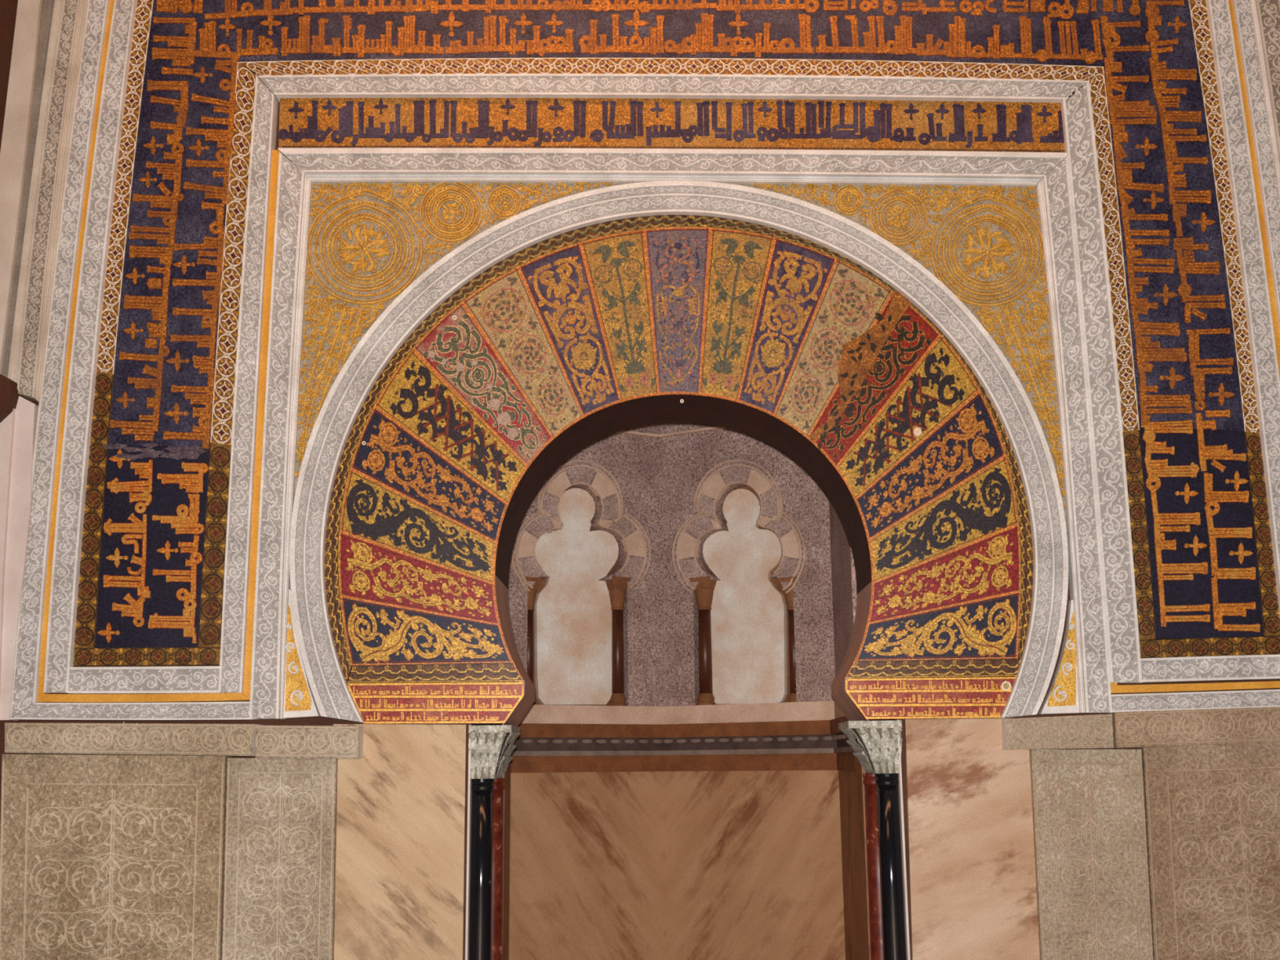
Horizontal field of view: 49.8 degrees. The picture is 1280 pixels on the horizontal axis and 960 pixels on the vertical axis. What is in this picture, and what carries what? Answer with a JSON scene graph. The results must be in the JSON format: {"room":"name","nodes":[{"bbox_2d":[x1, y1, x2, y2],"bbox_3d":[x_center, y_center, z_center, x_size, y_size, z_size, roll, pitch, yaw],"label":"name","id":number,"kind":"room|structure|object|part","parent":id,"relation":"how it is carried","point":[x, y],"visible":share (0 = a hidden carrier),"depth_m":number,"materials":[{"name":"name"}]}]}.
{"room":"mosque","nodes":[
{"label":"mosque","id":0,"kind":"room"},
{"bbox_2d":[508,432,662,706],"bbox_3d":[-0.461,0.613,9.795,1.351,1.987,0.148,6,-13,-28],"label":"wall","id":1,"kind":"structure","parent":0,"point":[633,461],"depth_m":9.95,"materials":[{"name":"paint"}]},
{"bbox_2d":[511,460,650,706],"bbox_3d":[-0.450,0.727,9.809,1.101,1.739,0.213,6,-13,-28],"label":"blind arch","id":2,"kind":"object","parent":1,"relation":"attached to","point":[573,612],"visible":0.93,"depth_m":9.78,"materials":[{"name":"brown stone"}]},
{"bbox_3d":[-0.405,0.331,9.802,1.101,0.968,0.013,6,-13,-28],"label":"trefoil moulding","id":3,"kind":"part","parent":2,"relation":"part of","materials":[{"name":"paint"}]},
{"bbox_2d":[0,0,1279,959],"bbox_3d":[0.134,-0.277,8.282,10.400,7.200,0.610,-1,-12,1],"label":"wall","id":4,"kind":"structure","parent":0,"point":[8,8],"depth_m":7.68,"materials":[{"name":"beige stone"}]},
{"bbox_2d":[0,373,38,720],"bbox_3d":[-3.694,0.307,7.820,0.460,2.080,0.200,-1,-12,1],"label":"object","id":5,"kind":"structure","parent":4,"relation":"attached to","point":[18,415],"depth_m":7.84,"materials":[{"name":"stone"}]},
{"bbox_2d":[0,0,88,402],"bbox_3d":[-3.625,-1.837,8.303,0.508,2.858,0.120,-1,-12,1],"label":"carved pilaster","id":6,"kind":"object","parent":4,"relation":"attached to","point":[49,34],"visible":0.99,"depth_m":8.27,"materials":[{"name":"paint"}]},
{"bbox_3d":[-3.443,-1.826,8.306,0.144,2.833,0.105,-1,-12,1],"label":"moulding","id":7,"kind":"part","parent":6,"relation":"part of","materials":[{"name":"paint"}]},
{"bbox_2d":[0,754,231,959],"bbox_3d":[-2.845,2.355,7.417,1.275,1.741,0.128,-1,-12,1],"label":"dado","id":8,"kind":"object","parent":4,"relation":"attached to","point":[103,857],"visible":1,"depth_m":7.42,"materials":[{"name":"beige stone"}]},
{"bbox_2d":[43,0,219,693],"bbox_3d":[-2.836,-1.015,8.131,0.980,4.506,0.095,-1,-12,1],"label":"surround","id":9,"kind":"object","parent":4,"relation":"attached to","point":[60,675],"visible":1,"depth_m":7.94,"materials":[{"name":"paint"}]},
{"bbox_3d":[-3.202,-1.016,8.138,0.248,4.496,0.095,-1,-12,1],"label":"leg","id":10,"kind":"part","parent":9,"relation":"part of","materials":[{"name":"paint"}]},
{"bbox_3d":[-2.747,1.117,7.688,0.839,0.150,0.094,-1,-12,1],"label":"rail","id":11,"kind":"part","parent":9,"relation":"part of","materials":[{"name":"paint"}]},
{"bbox_2d":[4,721,263,755],"bbox_3d":[-2.772,1.425,7.574,1.370,0.190,0.196,-1,-12,1],"label":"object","id":12,"kind":"object","parent":4,"relation":"attached to","point":[150,739],"visible":1,"depth_m":7.48,"materials":[{"name":"grey stone"}]},
{"bbox_2d":[10,0,257,720],"bbox_3d":[-2.825,-0.947,8.119,1.360,4.659,0.090,-1,-12,1],"label":"carved border","id":13,"kind":"object","parent":4,"relation":"attached to","point":[25,705],"visible":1,"depth_m":7.92,"materials":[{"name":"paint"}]},
{"bbox_3d":[-3.373,-0.948,8.130,0.264,4.642,0.090,-1,-12,1],"label":"leg","id":14,"kind":"part","parent":13,"relation":"part of","materials":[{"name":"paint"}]},
{"bbox_3d":[-2.806,1.284,7.657,1.360,0.102,0.089,-1,-12,1],"label":"rail","id":15,"kind":"part","parent":13,"relation":"part of","materials":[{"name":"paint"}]},
{"bbox_2d":[37,0,280,702],"bbox_3d":[-2.767,-0.999,8.142,1.219,4.566,0.060,-1,-12,1],"label":"strip","id":16,"kind":"object","parent":4,"relation":"attached to","point":[42,697],"visible":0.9,"depth_m":7.90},
{"bbox_2d":[72,0,257,666],"bbox_3d":[-2.763,-1.097,8.167,0.878,4.372,0.055,-1,-12,1],"label":"mosaic inscription","id":17,"kind":"object","parent":4,"relation":"attached to","point":[152,575],"visible":0.99,"depth_m":8.07,"materials":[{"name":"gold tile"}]},
{"bbox_2d":[222,758,337,959],"bbox_3d":[-1.937,2.362,7.411,0.624,1.709,0.103,-1,-12,1],"label":"dado","id":18,"kind":"object","parent":4,"relation":"attached to","point":[280,852],"visible":1,"depth_m":7.43,"materials":[{"name":"grey stone"}]},
{"bbox_2d":[283,589,320,718],"bbox_3d":[-1.885,0.961,7.719,0.213,0.730,0.066,-1,-12,1],"label":"inlay","id":19,"kind":"object","parent":4,"relation":"attached to","point":[299,699],"visible":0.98,"depth_m":7.66,"materials":[{"name":"gold paint"}]},
{"bbox_2d":[254,725,363,758],"bbox_3d":[-1.807,1.437,7.563,0.566,0.183,0.176,-1,-12,1],"label":"ledge","id":20,"kind":"object","parent":4,"relation":"attached to","point":[271,741],"visible":1,"depth_m":7.48,"materials":[{"name":"grey stone"}]},
{"bbox_2d":[333,724,466,959],"bbox_3d":[-1.315,2.272,7.445,0.739,1.888,0.050,-1,-12,1],"label":"marble slab","id":21,"kind":"object","parent":4,"relation":"attached to","point":[401,821],"visible":1,"depth_m":7.48,"materials":[{"name":"beige stone"}]},
{"bbox_2d":[347,681,523,724],"bbox_3d":[-1.132,1.237,7.645,0.980,0.227,0.055,-1,-12,1],"label":"mosaic inscription","id":22,"kind":"object","parent":4,"relation":"attached to","point":[412,703],"visible":1,"depth_m":7.62,"materials":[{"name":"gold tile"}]},
{"bbox_2d":[293,182,631,498],"bbox_3d":[-0.909,-0.754,8.072,2.180,2.142,0.077,-1,-12,1],"label":"gilded spandrel","id":23,"kind":"object","parent":4,"relation":"attached to","point":[368,242],"visible":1,"depth_m":8.19,"materials":[{"name":"gold paint"}]},
{"bbox_2d":[465,724,510,959],"bbox_3d":[-0.849,2.335,7.735,0.158,1.879,0.660,-1,-12,1],"label":"door frame","id":24,"kind":"structure","parent":4,"relation":"attached to","point":[507,775],"depth_m":7.83,"materials":[{"name":"brown stone"}]},
{"bbox_2d":[194,0,1140,80],"bbox_3d":[0.156,-2.812,8.467,5.790,0.916,0.054,-1,-12,1],"label":"mosaic inscription","id":25,"kind":"object","parent":4,"relation":"attached to","point":[1009,39],"visible":1,"depth_m":8.42,"materials":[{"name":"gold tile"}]},
{"bbox_2d":[616,422,726,438],"bbox_3d":[0.126,-0.618,9.515,2.518,0.300,1.747,-1,-12,1],"label":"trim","id":26,"kind":"structure","parent":4,"relation":"attached to","point":[659,430],"depth_m":10.17,"materials":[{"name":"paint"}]},
{"bbox_2d":[277,97,1065,152],"bbox_3d":[0.188,-2.139,8.327,4.753,0.455,0.054,-1,-12,1],"label":"mosaic inscription","id":27,"kind":"object","parent":4,"relation":"attached to","point":[304,122],"visible":1,"depth_m":8.30,"materials":[{"name":"gold metal"}]},
{"bbox_2d":[324,214,1033,683],"bbox_3d":[0.205,-0.235,7.923,4.011,2.762,0.058,-1,-12,1],"label":"arch","id":28,"kind":"object","parent":4,"relation":"attached to","point":[570,326],"visible":1,"depth_m":7.92,"materials":[{"name":"multicoloured tile"}]},
{"bbox_2d":[289,180,1068,722],"bbox_3d":[0.201,-0.218,7.900,4.352,3.150,0.112,-1,-12,1],"label":"ring","id":29,"kind":"object","parent":4,"relation":"attached to","point":[337,415],"visible":1,"depth_m":7.94,"materials":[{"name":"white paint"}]},
{"bbox_2d":[218,73,1142,693],"bbox_3d":[0.195,-0.660,8.000,5.081,3.705,0.095,-1,-12,1],"label":"surround","id":30,"kind":"object","parent":4,"relation":"attached to","point":[1073,96],"visible":1,"depth_m":8.13,"materials":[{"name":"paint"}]},
{"bbox_3d":[-2.271,-0.630,8.041,0.148,3.705,0.095,-1,-12,1],"label":"leg","id":31,"kind":"part","parent":30,"relation":"part of","materials":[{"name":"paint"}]},
{"bbox_3d":[0.186,-2.355,8.351,5.009,0.244,0.095,-1,-12,1],"label":"rail","id":32,"kind":"part","parent":30,"relation":"part of","materials":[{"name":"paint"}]},
{"bbox_3d":[2.637,-0.631,7.947,0.196,3.571,0.095,-1,-12,1],"label":"leg","id":33,"kind":"part","parent":30,"relation":"part of","materials":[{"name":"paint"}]},
{"bbox_2d":[248,147,1112,719],"bbox_3d":[0.199,-0.357,7.932,4.725,3.390,0.105,-1,-12,1],"label":"surround","id":34,"kind":"object","parent":4,"relation":"attached to","point":[299,168],"visible":1,"depth_m":8.11,"materials":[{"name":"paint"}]},
{"bbox_3d":[-2.073,-0.316,7.967,0.175,3.344,0.105,-1,-12,1],"label":"leg","id":35,"kind":"part","parent":34,"relation":"part of","materials":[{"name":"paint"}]},
{"bbox_3d":[0.192,-1.865,8.244,4.669,0.234,0.105,-1,-12,1],"label":"rail","id":36,"kind":"part","parent":34,"relation":"part of","materials":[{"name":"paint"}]},
{"bbox_3d":[2.474,-0.314,7.880,0.162,3.247,0.105,-1,-12,1],"label":"leg","id":37,"kind":"part","parent":34,"relation":"part of","materials":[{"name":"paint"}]},
{"bbox_2d":[510,715,854,773],"bbox_3d":[0.147,1.739,9.008,2.478,0.325,1.749,-1,-12,1],"label":"cornice","id":38,"kind":"structure","parent":4,"relation":"attached to","point":[818,744],"depth_m":9.43,"materials":[{"name":"brown stone"}]},
{"bbox_2d":[520,704,662,724],"bbox_3d":[-0.442,1.626,9.552,1.338,0.127,0.095,6,-13,-28],"label":"stone band","id":39,"kind":"object","parent":38,"relation":"on","point":[537,713],"visible":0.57,"depth_m":9.56,"materials":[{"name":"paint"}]},
{"bbox_2d":[524,576,542,704],"bbox_3d":[-0.763,1.108,9.497,0.129,0.870,0.126,6,-13,-28],"label":"colonnette","id":40,"kind":"object","parent":39,"relation":"on","point":[531,594],"visible":0.52,"depth_m":9.50,"materials":[{"name":"brown stone"}]},
{"bbox_2d":[605,576,631,706],"bbox_3d":[-0.157,1.152,9.834,0.154,0.911,0.132,6,-13,-28],"label":"colonnette","id":41,"kind":"object","parent":39,"relation":"on","point":[617,586],"visible":0.98,"depth_m":9.81,"materials":[{"name":"brown stone"}]},
{"bbox_3d":[0.147,1.773,9.001,2.478,0.032,1.749,-1,-12,1],"label":"grey moulding","id":42,"kind":"part","parent":38,"relation":"part of","materials":[{"name":"grey stone"}]},
{"bbox_2d":[662,700,835,724],"bbox_3d":[0.750,1.611,9.533,1.338,0.127,0.095,-7,-14,30],"label":"stone band","id":43,"kind":"object","parent":38,"relation":"on","point":[811,710],"visible":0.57,"depth_m":9.48,"materials":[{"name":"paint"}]},
{"bbox_2d":[688,576,716,705],"bbox_3d":[0.462,1.149,9.827,0.170,0.904,0.139,-7,-14,30],"label":"colonnette","id":44,"kind":"object","parent":43,"relation":"on","point":[704,591],"visible":0.97,"depth_m":9.80,"materials":[{"name":"brown stone"}]},
{"bbox_2d":[778,576,796,702],"bbox_3d":[1.049,1.097,9.470,0.129,0.851,0.126,-7,-14,30],"label":"colonnette","id":45,"kind":"object","parent":43,"relation":"on","point":[788,596],"visible":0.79,"depth_m":9.45,"materials":[{"name":"brown stone"}]},
{"bbox_2d":[834,701,844,718],"bbox_3d":[1.329,1.430,8.682,0.095,0.127,0.991,-1,-12,1],"label":"stone band","id":46,"kind":"object","parent":38,"relation":"on","point":[838,713],"visible":0.14,"depth_m":9.00,"materials":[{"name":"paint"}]},
{"bbox_2d":[493,392,872,726],"bbox_3d":[0.246,0.475,8.092,2.173,1.907,0.673,-1,-12,1],"label":"soffit","id":47,"kind":"structure","parent":4,"relation":"attached to","point":[755,422],"depth_m":8.13,"materials":[{"name":"brown stone"}]},
{"bbox_2d":[853,720,910,959],"bbox_3d":[1.352,2.305,7.699,0.166,1.884,0.660,-1,-12,1],"label":"door frame","id":48,"kind":"structure","parent":4,"relation":"attached to","point":[859,769],"depth_m":7.80,"materials":[{"name":"brown stone"}]},
{"bbox_2d":[731,182,1067,533],"bbox_3d":[1.414,-0.737,8.024,1.998,2.152,0.077,-1,-12,1],"label":"gilded spandrel","id":49,"kind":"object","parent":4,"relation":"attached to","point":[984,244],"visible":1,"depth_m":8.12,"materials":[{"name":"gold paint"}]},
{"bbox_2d":[845,676,1016,719],"bbox_3d":[1.607,1.202,7.599,0.949,0.224,0.056,-1,-12,1],"label":"mosaic inscription","id":50,"kind":"object","parent":4,"relation":"attached to","point":[979,697],"visible":1,"depth_m":7.58,"materials":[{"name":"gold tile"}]},
{"bbox_2d":[903,718,1039,959],"bbox_3d":[1.815,2.236,7.393,0.766,1.885,0.050,-1,-12,1],"label":"marble slab","id":51,"kind":"object","parent":4,"relation":"attached to","point":[971,860],"visible":0.78,"depth_m":7.43,"materials":[{"name":"beige stone"}]},
{"bbox_2d":[1001,714,1114,749],"bbox_3d":[2.262,1.371,7.509,0.578,0.182,0.156,-1,-12,1],"label":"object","id":52,"kind":"object","parent":4,"relation":"attached to","point":[1079,731],"visible":1,"depth_m":7.44,"materials":[{"name":"grey stone"}]},
{"bbox_2d":[1038,600,1079,714],"bbox_3d":[2.309,0.978,7.635,0.234,0.624,0.066,-1,-12,1],"label":"inlay","id":53,"kind":"object","parent":4,"relation":"attached to","point":[1062,697],"visible":1,"depth_m":7.59,"materials":[{"name":"gold paint"}]},
{"bbox_2d":[1029,749,1153,959],"bbox_3d":[2.412,2.305,7.340,0.617,1.717,0.103,-1,-12,1],"label":"dado","id":54,"kind":"object","parent":4,"relation":"attached to","point":[1091,855],"visible":1,"depth_m":7.36,"materials":[{"name":"grey stone"}]},
{"bbox_2d":[1088,0,1279,658],"bbox_3d":[3.126,-1.103,8.057,0.830,4.265,0.054,-1,-12,1],"label":"mosaic inscription","id":55,"kind":"object","parent":4,"relation":"attached to","point":[1205,579],"visible":1,"depth_m":7.97,"materials":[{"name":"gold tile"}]},
{"bbox_2d":[1108,706,1279,748],"bbox_3d":[3.147,1.345,7.518,1.152,0.217,0.116,-1,-12,1],"label":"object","id":56,"kind":"object","parent":4,"relation":"attached to","point":[1133,729],"visible":0.99,"depth_m":7.47,"materials":[{"name":"beige stone"}]},
{"bbox_2d":[1110,0,1279,693],"bbox_3d":[3.129,-1.001,8.030,1.163,4.430,0.060,-1,-12,1],"label":"strip","id":57,"kind":"object","parent":4,"relation":"attached to","point":[1115,688],"visible":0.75,"depth_m":7.98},
{"bbox_2d":[1111,0,1279,712],"bbox_3d":[3.175,-0.948,8.005,1.244,4.521,0.090,-1,-12,1],"label":"carved border","id":58,"kind":"object","parent":4,"relation":"attached to","point":[1257,108],"visible":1,"depth_m":8.08,"materials":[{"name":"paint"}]},
{"bbox_3d":[3.146,1.207,7.559,1.147,0.120,0.089,-1,-12,1],"label":"rail","id":59,"kind":"part","parent":58,"relation":"part of","materials":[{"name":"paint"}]},
{"bbox_3d":[3.700,-0.972,8.000,0.194,4.484,0.090,-1,-12,1],"label":"leg","id":60,"kind":"part","parent":58,"relation":"part of","materials":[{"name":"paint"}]},
{"bbox_2d":[1138,742,1279,959],"bbox_3d":[3.213,2.280,7.343,1.042,1.753,0.078,-1,-12,1],"label":"dado","id":61,"kind":"object","parent":4,"relation":"attached to","point":[1212,811],"visible":1,"depth_m":7.37,"materials":[{"name":"beige stone"}]},
{"bbox_2d":[1140,0,1279,683],"bbox_3d":[3.190,-1.027,8.018,0.929,4.361,0.095,-1,-12,1],"label":"surround","id":62,"kind":"object","parent":4,"relation":"attached to","point":[1264,366],"visible":1,"depth_m":7.95,"materials":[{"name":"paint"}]},
{"bbox_3d":[3.203,1.037,7.590,0.918,0.145,0.094,-1,-12,1],"label":"rail","id":63,"kind":"part","parent":62,"relation":"part of","materials":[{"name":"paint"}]},
{"bbox_3d":[3.552,-1.139,8.035,0.204,4.140,0.095,-1,-12,1],"label":"leg","id":64,"kind":"part","parent":62,"relation":"part of","materials":[{"name":"paint"}]},
{"bbox_2d":[1249,0,1279,199],"bbox_3d":[3.928,-1.801,8.152,0.473,2.774,0.120,-1,-12,1],"label":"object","id":65,"kind":"structure","parent":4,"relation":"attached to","point":[1265,13],"depth_m":8.25,"materials":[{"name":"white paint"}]},
{"bbox_2d":[658,428,835,706],"bbox_3d":[0.799,0.604,9.745,1.502,2.011,0.148,-7,-14,30],"label":"wall","id":66,"kind":"structure","parent":0,"point":[685,460],"depth_m":9.81,"materials":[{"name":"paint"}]},
{"bbox_2d":[671,459,805,704],"bbox_3d":[0.738,0.718,9.792,1.052,1.734,0.213,-7,-14,30],"label":"blind arch","id":67,"kind":"object","parent":66,"relation":"attached to","point":[749,634],"visible":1,"depth_m":9.76,"materials":[{"name":"brown stone"}]},
{"bbox_3d":[0.683,0.337,9.784,1.052,0.990,0.013,-7,-14,30],"label":"trefoil moulding","id":68,"kind":"part","parent":67,"relation":"part of","materials":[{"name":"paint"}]},
{"bbox_2d":[828,500,856,676],"bbox_3d":[1.338,0.403,8.895,0.100,1.972,0.991,-1,-12,1],"label":"wall","id":69,"kind":"structure","parent":0,"point":[842,566],"depth_m":8.85,"materials":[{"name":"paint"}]},
{"bbox_3d":[0.095,2.536,3.865,14.000,0.100,13.200,-1,-12,1],"label":"floor","id":70,"kind":"structure","parent":0,"visible":0},
{"bbox_2d":[468,778,494,959],"bbox_3d":[-0.864,2.428,7.465,0.187,1.588,0.187,-1,-12,1],"label":"marble column","id":71,"kind":"structure","parent":70,"relation":"on","point":[482,806],"depth_m":7.48,"materials":[{"name":"black stone"}]},
{"bbox_2d":[467,724,519,778],"bbox_3d":[-0.816,1.534,7.776,0.245,0.287,0.463,-1,-12,1],"label":"capital","id":72,"kind":"object","parent":71,"relation":"on","point":[492,746],"visible":0.99,"depth_m":7.58,"materials":[{"name":"grey stone"}]},
{"bbox_2d":[491,777,505,959],"bbox_3d":[-0.825,2.466,7.651,0.187,1.588,0.187,-1,-12,1],"label":"marble column","id":73,"kind":"structure","parent":70,"relation":"on","point":[498,793],"depth_m":7.67,"materials":[{"name":"brown stone"}]},
{"bbox_2d":[508,771,665,959],"bbox_3d":[-0.434,2.796,9.317,1.336,1.610,0.080,6,-13,-28],"label":"marble slab","id":74,"kind":"object","parent":70,"relation":"on","point":[587,861],"visible":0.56,"depth_m":9.35,"materials":[{"name":"brown stone"}]},
{"bbox_2d":[662,770,845,959],"bbox_3d":[0.763,2.782,9.297,1.336,1.610,0.080,-7,-14,30],"label":"marble slab","id":75,"kind":"object","parent":70,"relation":"on","point":[753,859],"visible":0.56,"depth_m":9.29,"materials":[{"name":"stone"}]},
{"bbox_2d":[839,770,862,959],"bbox_3d":[1.347,2.599,8.441,0.080,1.610,0.989,-1,-12,1],"label":"marble slab","id":76,"kind":"object","parent":70,"relation":"on","point":[846,778],"visible":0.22,"depth_m":8.57,"materials":[{"name":"brown stone"}]},
{"bbox_2d":[862,773,883,959],"bbox_3d":[1.329,2.435,7.616,0.187,1.598,0.187,-1,-12,1],"label":"marble column","id":77,"kind":"structure","parent":70,"relation":"on","point":[870,788],"depth_m":7.63,"materials":[{"name":"red stone"}]},
{"bbox_2d":[874,773,906,959],"bbox_3d":[1.366,2.396,7.429,0.187,1.598,0.187,-1,-12,1],"label":"marble column","id":78,"kind":"structure","parent":70,"relation":"on","point":[894,947],"depth_m":7.44,"materials":[{"name":"black stone"}]},
{"bbox_2d":[838,720,902,773],"bbox_3d":[1.294,1.500,7.742,0.293,0.283,0.463,-1,-12,1],"label":"capital","id":79,"kind":"object","parent":78,"relation":"on","point":[874,744],"visible":1,"depth_m":7.55,"materials":[{"name":"grey stone"}]}
]}

